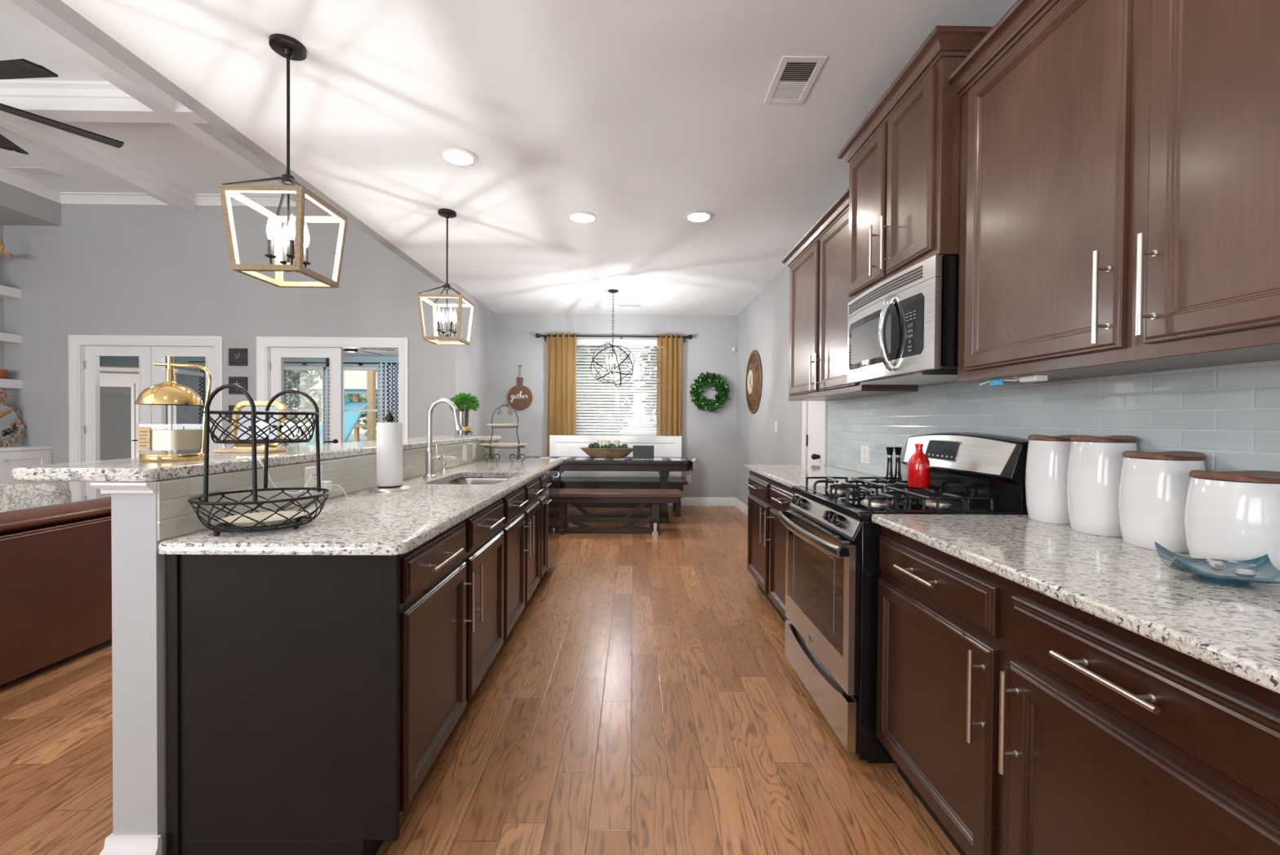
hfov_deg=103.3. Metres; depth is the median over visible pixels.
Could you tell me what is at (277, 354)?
door
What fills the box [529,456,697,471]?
table runner
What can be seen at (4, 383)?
floating shelf
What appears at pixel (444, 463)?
soap dispenser
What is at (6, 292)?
floating shelf
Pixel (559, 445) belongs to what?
bench
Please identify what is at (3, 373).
bowl
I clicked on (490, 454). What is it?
plate stand
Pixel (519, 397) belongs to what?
wooden sign
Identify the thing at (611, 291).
orb chandelier
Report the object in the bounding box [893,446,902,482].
grinder
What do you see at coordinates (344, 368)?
window
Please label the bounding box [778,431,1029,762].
gas range
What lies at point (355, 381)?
window
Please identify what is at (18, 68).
ceiling fan
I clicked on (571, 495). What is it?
bench
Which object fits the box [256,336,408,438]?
trim
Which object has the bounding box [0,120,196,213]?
ceiling beam
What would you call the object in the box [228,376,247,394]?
wall plaque
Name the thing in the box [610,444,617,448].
moss ball
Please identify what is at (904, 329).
microwave
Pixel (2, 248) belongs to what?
antler mount
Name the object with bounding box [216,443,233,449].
glass ornament
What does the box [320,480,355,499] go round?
charger
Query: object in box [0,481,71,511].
armchair
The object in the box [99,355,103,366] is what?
wall
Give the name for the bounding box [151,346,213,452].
door
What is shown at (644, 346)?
tree
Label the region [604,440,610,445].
pillar candle
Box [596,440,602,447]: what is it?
pillar candle
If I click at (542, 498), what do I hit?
base cabinet
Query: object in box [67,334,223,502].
trim
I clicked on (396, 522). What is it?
countertop
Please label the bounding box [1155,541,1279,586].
serving plate
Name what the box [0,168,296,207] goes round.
trim
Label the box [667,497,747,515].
baseboard
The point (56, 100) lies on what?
ceiling beam
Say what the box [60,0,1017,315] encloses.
ceiling
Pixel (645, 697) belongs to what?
floor
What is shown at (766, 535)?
base cabinet
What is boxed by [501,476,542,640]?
base cabinet
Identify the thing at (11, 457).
base cabinet
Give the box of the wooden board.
[212,447,286,453]
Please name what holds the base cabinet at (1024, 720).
on the floor
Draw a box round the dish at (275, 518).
[218,511,306,526]
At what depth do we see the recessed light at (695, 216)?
3.87 m
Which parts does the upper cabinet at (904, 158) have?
door, handle, handle, door, crown moulding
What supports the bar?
on the wall at (138, 568)
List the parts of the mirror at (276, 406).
glass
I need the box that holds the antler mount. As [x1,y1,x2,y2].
[0,236,13,257]
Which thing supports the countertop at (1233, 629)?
on the base cabinet at (1024, 720)
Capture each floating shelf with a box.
[0,284,22,298]
[0,332,22,343]
[0,378,22,388]
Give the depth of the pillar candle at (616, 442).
6.52 m
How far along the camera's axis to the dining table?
6.14 m
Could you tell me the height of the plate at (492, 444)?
0.020 m
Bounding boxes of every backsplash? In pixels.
[156,440,494,540]
[826,360,1279,480]
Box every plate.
[479,442,528,446]
[486,423,522,426]
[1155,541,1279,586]
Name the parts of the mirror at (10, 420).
glass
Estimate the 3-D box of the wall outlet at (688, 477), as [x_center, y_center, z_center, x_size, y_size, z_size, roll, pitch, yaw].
[0.719,0.757,7.475,0.075,0.115,0.007,0,1,-1]
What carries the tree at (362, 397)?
on the lawn
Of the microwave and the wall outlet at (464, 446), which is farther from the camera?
the wall outlet at (464, 446)
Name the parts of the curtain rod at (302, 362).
rod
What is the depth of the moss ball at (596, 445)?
6.47 m
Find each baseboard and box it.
[98,831,161,854]
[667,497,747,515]
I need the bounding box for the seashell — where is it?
[1233,568,1257,577]
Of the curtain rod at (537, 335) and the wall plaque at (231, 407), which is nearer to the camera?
the wall plaque at (231, 407)
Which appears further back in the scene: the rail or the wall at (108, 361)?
the wall at (108, 361)
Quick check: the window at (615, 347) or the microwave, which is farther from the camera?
the window at (615, 347)
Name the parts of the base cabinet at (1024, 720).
handle, door, drawer, handle, handle, handle, door, drawer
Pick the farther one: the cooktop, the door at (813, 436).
the door at (813, 436)
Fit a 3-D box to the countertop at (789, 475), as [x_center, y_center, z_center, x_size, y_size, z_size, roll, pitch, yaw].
[1.115,0.306,3.215,0.630,0.030,1.296,0,1,-1]
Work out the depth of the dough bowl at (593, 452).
6.40 m
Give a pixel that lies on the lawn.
(351, 438)
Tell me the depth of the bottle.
2.12 m
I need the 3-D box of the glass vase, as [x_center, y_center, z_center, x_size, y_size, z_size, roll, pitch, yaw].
[-1.415,-0.029,4.083,0.148,0.200,0.148,0,1,-1]
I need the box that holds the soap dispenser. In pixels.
[440,454,457,472]
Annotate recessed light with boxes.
[438,146,478,166]
[566,211,595,222]
[684,210,713,222]
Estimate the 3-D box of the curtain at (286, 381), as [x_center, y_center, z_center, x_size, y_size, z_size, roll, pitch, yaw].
[-6.410,0.024,9.022,0.305,2.120,0.084,0,1,-1]
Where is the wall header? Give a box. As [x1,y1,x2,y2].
[34,0,444,282]
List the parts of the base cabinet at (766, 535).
handle, door, drawer, handle, handle, handle, door, drawer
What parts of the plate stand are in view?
rod, rod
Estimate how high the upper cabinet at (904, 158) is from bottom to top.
0.776 m
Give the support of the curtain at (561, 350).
hanging from the curtain rod at (537, 335)
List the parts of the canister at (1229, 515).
lid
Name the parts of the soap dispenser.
spout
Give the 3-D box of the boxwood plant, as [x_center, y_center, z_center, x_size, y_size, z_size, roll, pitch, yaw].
[-1.417,-0.111,4.082,0.244,0.355,0.239,1,1,36]
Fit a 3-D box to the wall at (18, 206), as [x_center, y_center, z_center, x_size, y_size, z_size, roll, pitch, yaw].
[-6.860,-2.439,4.112,0.650,0.345,3.250,0,1,-1]
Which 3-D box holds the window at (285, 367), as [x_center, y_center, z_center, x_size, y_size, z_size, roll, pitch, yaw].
[-6.387,-0.318,9.169,1.450,1.560,0.060,0,1,-1]
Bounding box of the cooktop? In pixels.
[791,485,1021,520]
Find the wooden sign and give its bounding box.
[507,364,532,409]
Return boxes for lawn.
[288,432,656,446]
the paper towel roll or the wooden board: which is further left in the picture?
the wooden board
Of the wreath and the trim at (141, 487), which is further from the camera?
the wreath
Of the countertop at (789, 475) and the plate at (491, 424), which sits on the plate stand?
the plate at (491, 424)
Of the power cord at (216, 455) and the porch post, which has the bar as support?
the power cord at (216, 455)
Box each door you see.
[84,345,151,500]
[99,366,204,497]
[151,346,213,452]
[270,346,342,446]
[806,400,821,464]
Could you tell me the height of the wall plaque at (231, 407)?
0.196 m
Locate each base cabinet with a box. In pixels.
[0,445,53,482]
[164,497,505,854]
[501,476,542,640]
[537,473,551,580]
[747,470,795,621]
[876,525,1279,854]
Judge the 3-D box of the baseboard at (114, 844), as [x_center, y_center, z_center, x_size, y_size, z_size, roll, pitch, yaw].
[-1.353,1.123,2.812,0.152,0.140,3.011,0,1,-1]
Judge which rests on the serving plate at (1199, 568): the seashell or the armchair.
the seashell
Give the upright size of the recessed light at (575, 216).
0.010 m
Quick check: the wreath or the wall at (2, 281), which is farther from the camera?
the wreath
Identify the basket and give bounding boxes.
[187,383,330,536]
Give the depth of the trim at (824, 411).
4.05 m
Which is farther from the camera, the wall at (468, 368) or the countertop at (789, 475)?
the wall at (468, 368)
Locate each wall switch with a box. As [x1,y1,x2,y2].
[472,443,476,458]
[774,421,777,431]
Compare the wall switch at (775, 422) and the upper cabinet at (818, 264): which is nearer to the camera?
the upper cabinet at (818, 264)
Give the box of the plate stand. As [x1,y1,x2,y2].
[484,403,525,461]
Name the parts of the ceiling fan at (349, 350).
motor, blade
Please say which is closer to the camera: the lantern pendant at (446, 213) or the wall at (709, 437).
the lantern pendant at (446, 213)
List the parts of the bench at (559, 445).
panel, seat, leg, leg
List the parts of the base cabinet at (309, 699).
panel, drawer, door, handle, handle, handle, drawer, door, handle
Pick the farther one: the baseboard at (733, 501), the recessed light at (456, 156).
the baseboard at (733, 501)
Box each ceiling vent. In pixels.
[9,166,66,177]
[617,304,641,306]
[764,56,826,103]
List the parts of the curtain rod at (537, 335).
rod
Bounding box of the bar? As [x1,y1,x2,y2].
[12,435,501,481]
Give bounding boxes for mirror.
[0,387,26,446]
[230,400,288,448]
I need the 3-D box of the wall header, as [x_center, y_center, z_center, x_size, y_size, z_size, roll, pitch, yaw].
[-2.222,-2.124,1.323,0.100,1.044,8.950,0,1,-1]
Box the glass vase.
[454,418,474,436]
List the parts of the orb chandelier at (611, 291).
stem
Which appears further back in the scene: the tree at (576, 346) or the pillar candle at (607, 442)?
the tree at (576, 346)
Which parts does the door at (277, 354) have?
handle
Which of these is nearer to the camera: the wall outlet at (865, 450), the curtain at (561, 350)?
the wall outlet at (865, 450)
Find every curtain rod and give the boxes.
[188,360,395,365]
[535,333,692,342]
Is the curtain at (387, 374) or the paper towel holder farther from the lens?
the curtain at (387, 374)
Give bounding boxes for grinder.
[885,446,893,483]
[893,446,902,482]
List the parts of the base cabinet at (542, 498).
drawer, door, handle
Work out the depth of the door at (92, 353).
5.82 m
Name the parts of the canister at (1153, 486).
lid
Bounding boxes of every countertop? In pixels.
[158,457,563,555]
[744,464,895,488]
[871,514,1279,693]
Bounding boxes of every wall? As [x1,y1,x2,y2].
[0,181,61,226]
[0,224,4,444]
[3,204,444,486]
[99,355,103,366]
[102,355,398,370]
[111,440,497,854]
[444,282,494,435]
[493,312,737,497]
[735,265,827,506]
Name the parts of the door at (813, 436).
knob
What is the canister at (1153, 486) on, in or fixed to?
on the countertop at (1233, 629)
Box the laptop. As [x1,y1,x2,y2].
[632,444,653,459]
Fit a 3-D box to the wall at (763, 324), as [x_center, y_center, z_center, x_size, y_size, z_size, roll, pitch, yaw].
[1.513,-0.226,5.739,0.135,2.806,3.755,0,1,-1]
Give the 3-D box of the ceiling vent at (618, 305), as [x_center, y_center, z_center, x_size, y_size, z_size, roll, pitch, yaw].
[-0.141,-1.650,6.870,0.335,0.006,0.140,0,1,-1]
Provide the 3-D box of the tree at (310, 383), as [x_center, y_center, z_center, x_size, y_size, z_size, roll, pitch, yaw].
[-22.378,-3.098,30.652,5.751,8.131,5.762,0,1,-19]
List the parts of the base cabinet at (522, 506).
drawer, door, handle, handle, handle, drawer, door, handle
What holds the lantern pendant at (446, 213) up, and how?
hanging from the ceiling at (638, 117)
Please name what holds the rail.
on the leather sofa
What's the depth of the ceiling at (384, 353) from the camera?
8.74 m
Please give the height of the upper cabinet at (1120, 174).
1.095 m
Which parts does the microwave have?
door, handle, door glass, filter panel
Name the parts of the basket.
handle, handle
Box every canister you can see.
[1025,434,1072,524]
[1066,435,1137,537]
[1118,450,1205,552]
[1184,470,1279,569]
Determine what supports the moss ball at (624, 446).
in the dough bowl at (593, 452)
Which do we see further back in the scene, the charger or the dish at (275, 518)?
the charger
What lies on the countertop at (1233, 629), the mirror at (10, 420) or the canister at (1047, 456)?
the canister at (1047, 456)
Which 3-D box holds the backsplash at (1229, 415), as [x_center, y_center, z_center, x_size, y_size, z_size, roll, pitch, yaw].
[1.454,0.037,1.734,0.012,0.546,4.230,0,1,-1]
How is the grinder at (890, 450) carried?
on the countertop at (789, 475)
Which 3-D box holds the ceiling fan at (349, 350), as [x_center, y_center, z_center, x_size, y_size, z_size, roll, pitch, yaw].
[-4.217,-1.174,7.458,1.167,0.154,1.160,0,1,-1]
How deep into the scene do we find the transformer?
1.53 m
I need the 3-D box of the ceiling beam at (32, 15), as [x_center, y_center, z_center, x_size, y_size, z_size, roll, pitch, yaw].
[-3.585,-2.463,1.302,0.270,0.185,8.950,0,1,-1]
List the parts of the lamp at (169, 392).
lamp shade, arm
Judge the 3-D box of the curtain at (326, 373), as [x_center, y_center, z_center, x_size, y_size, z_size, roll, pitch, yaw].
[-5.525,0.030,9.033,0.275,2.120,0.084,0,1,-1]
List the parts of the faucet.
lever, spout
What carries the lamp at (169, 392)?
on the bar
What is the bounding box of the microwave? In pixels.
[847,254,959,385]
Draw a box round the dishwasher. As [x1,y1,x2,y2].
[537,464,559,586]
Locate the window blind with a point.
(580, 342)
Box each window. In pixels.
[284,366,325,411]
[342,366,377,442]
[582,346,657,435]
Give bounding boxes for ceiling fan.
[0,58,124,155]
[342,348,396,355]
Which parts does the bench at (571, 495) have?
leg, floor rail, seat, leg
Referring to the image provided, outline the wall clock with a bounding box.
[746,349,761,413]
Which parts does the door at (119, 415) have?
door glass, door frame, cornice, door glass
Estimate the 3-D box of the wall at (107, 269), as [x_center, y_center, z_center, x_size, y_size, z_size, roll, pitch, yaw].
[-4.803,-0.742,5.843,5.130,3.750,0.120,0,1,-1]
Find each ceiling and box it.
[0,12,281,194]
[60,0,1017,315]
[342,348,398,356]
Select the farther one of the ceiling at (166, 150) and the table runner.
the table runner
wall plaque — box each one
[228,347,247,365]
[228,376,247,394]
[228,404,235,422]
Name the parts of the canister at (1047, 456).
lid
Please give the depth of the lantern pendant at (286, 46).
2.11 m
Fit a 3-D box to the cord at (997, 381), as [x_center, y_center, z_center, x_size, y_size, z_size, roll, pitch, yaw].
[1.185,-0.151,1.680,0.026,0.024,0.157,0,1,-12]
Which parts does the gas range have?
knob, knob, handle, vent trim, storage drawer, oven door, panel, control panel, door, knob, knob, burner, burner, burner, burner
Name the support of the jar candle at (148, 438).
in the lamp at (169, 392)
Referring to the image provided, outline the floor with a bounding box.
[0,496,960,854]
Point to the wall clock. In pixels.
(753, 373)
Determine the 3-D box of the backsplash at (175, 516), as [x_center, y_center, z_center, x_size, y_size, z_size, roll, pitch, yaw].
[-1.233,0.202,2.756,0.095,0.155,2.863,0,1,-1]
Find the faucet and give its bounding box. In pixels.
[422,398,463,477]
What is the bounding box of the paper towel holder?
[368,410,409,492]
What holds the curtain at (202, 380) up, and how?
hanging from the curtain rod at (302, 362)
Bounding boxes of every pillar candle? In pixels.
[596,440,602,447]
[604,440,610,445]
[613,440,619,447]
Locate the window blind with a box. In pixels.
[576,338,657,435]
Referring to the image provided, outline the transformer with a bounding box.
[1019,374,1048,382]
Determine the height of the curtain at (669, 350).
1.955 m
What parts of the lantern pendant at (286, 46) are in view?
corner post, corner post, frame, frame, stem, rod, corner post, corner post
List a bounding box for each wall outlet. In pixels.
[304,465,321,496]
[462,444,466,461]
[686,475,691,482]
[860,444,870,464]
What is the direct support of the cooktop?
in the gas range
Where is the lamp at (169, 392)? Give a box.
[134,355,211,462]
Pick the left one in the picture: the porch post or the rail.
the rail
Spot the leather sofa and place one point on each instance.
(55, 560)
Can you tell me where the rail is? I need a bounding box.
[0,514,111,535]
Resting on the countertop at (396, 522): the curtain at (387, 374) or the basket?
the basket
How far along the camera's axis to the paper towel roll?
2.27 m
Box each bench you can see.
[549,435,688,516]
[559,488,682,535]
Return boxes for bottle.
[907,443,930,487]
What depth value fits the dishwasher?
3.98 m
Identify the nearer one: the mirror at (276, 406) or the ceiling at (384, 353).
the mirror at (276, 406)
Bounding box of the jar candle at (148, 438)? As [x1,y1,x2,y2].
[136,423,201,451]
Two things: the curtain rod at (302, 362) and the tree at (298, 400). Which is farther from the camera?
the tree at (298, 400)
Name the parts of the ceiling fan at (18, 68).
blade, blade, blade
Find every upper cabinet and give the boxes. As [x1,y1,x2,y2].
[780,186,918,400]
[836,26,993,301]
[946,0,1279,382]
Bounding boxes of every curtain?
[194,368,205,451]
[284,368,288,446]
[322,368,329,444]
[377,362,398,422]
[546,332,576,456]
[656,333,682,435]
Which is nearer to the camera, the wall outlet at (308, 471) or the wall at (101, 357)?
the wall outlet at (308, 471)
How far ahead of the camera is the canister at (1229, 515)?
1.11 m
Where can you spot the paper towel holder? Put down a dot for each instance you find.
(389, 417)
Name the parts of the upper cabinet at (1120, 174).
crown moulding, door, handle, handle, door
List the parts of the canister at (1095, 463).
lid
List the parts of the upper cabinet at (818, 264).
door, handle, crown moulding, handle, door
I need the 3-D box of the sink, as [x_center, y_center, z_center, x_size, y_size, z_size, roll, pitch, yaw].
[-0.916,0.409,2.837,0.395,0.193,0.618,0,1,-1]
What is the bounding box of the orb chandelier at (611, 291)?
[590,288,634,386]
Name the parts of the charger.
cord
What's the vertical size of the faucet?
0.444 m
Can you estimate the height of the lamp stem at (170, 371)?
0.086 m
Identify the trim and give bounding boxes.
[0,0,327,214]
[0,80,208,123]
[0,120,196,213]
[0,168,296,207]
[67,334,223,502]
[90,481,155,493]
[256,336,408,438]
[801,400,827,465]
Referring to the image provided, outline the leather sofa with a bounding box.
[0,496,111,684]
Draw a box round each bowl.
[0,368,8,378]
[579,447,632,457]
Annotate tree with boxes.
[287,369,361,434]
[288,369,319,422]
[344,370,377,436]
[576,346,639,435]
[637,346,657,426]
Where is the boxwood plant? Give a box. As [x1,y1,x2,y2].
[448,391,479,435]
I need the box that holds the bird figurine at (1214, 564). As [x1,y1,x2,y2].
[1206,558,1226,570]
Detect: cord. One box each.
[208,453,311,493]
[979,377,1019,386]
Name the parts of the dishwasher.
door, control panel, handle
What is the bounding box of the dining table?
[525,456,691,522]
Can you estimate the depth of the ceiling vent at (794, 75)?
2.31 m
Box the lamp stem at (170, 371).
[163,355,177,383]
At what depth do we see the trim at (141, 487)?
1.30 m
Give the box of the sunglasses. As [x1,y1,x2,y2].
[248,419,303,438]
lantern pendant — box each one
[218,33,348,288]
[417,208,475,345]
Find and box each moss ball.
[591,442,599,448]
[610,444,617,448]
[622,443,628,448]
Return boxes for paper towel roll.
[376,422,402,486]
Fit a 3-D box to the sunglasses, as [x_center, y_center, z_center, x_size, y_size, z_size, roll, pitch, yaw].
[-1.065,0.005,1.495,0.129,0.053,0.092,0,1,-19]
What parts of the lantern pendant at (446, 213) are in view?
corner post, corner post, frame, frame, stem, rod, corner post, corner post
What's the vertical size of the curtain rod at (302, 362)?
0.052 m
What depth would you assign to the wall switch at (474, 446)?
3.92 m
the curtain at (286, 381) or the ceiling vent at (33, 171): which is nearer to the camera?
the ceiling vent at (33, 171)
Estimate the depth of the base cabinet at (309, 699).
1.36 m
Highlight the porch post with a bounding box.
[366,370,376,440]
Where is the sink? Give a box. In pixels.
[440,476,509,484]
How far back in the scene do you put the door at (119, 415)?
7.94 m
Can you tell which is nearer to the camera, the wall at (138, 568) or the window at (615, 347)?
the wall at (138, 568)
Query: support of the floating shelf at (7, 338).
attached to the wall at (2, 281)

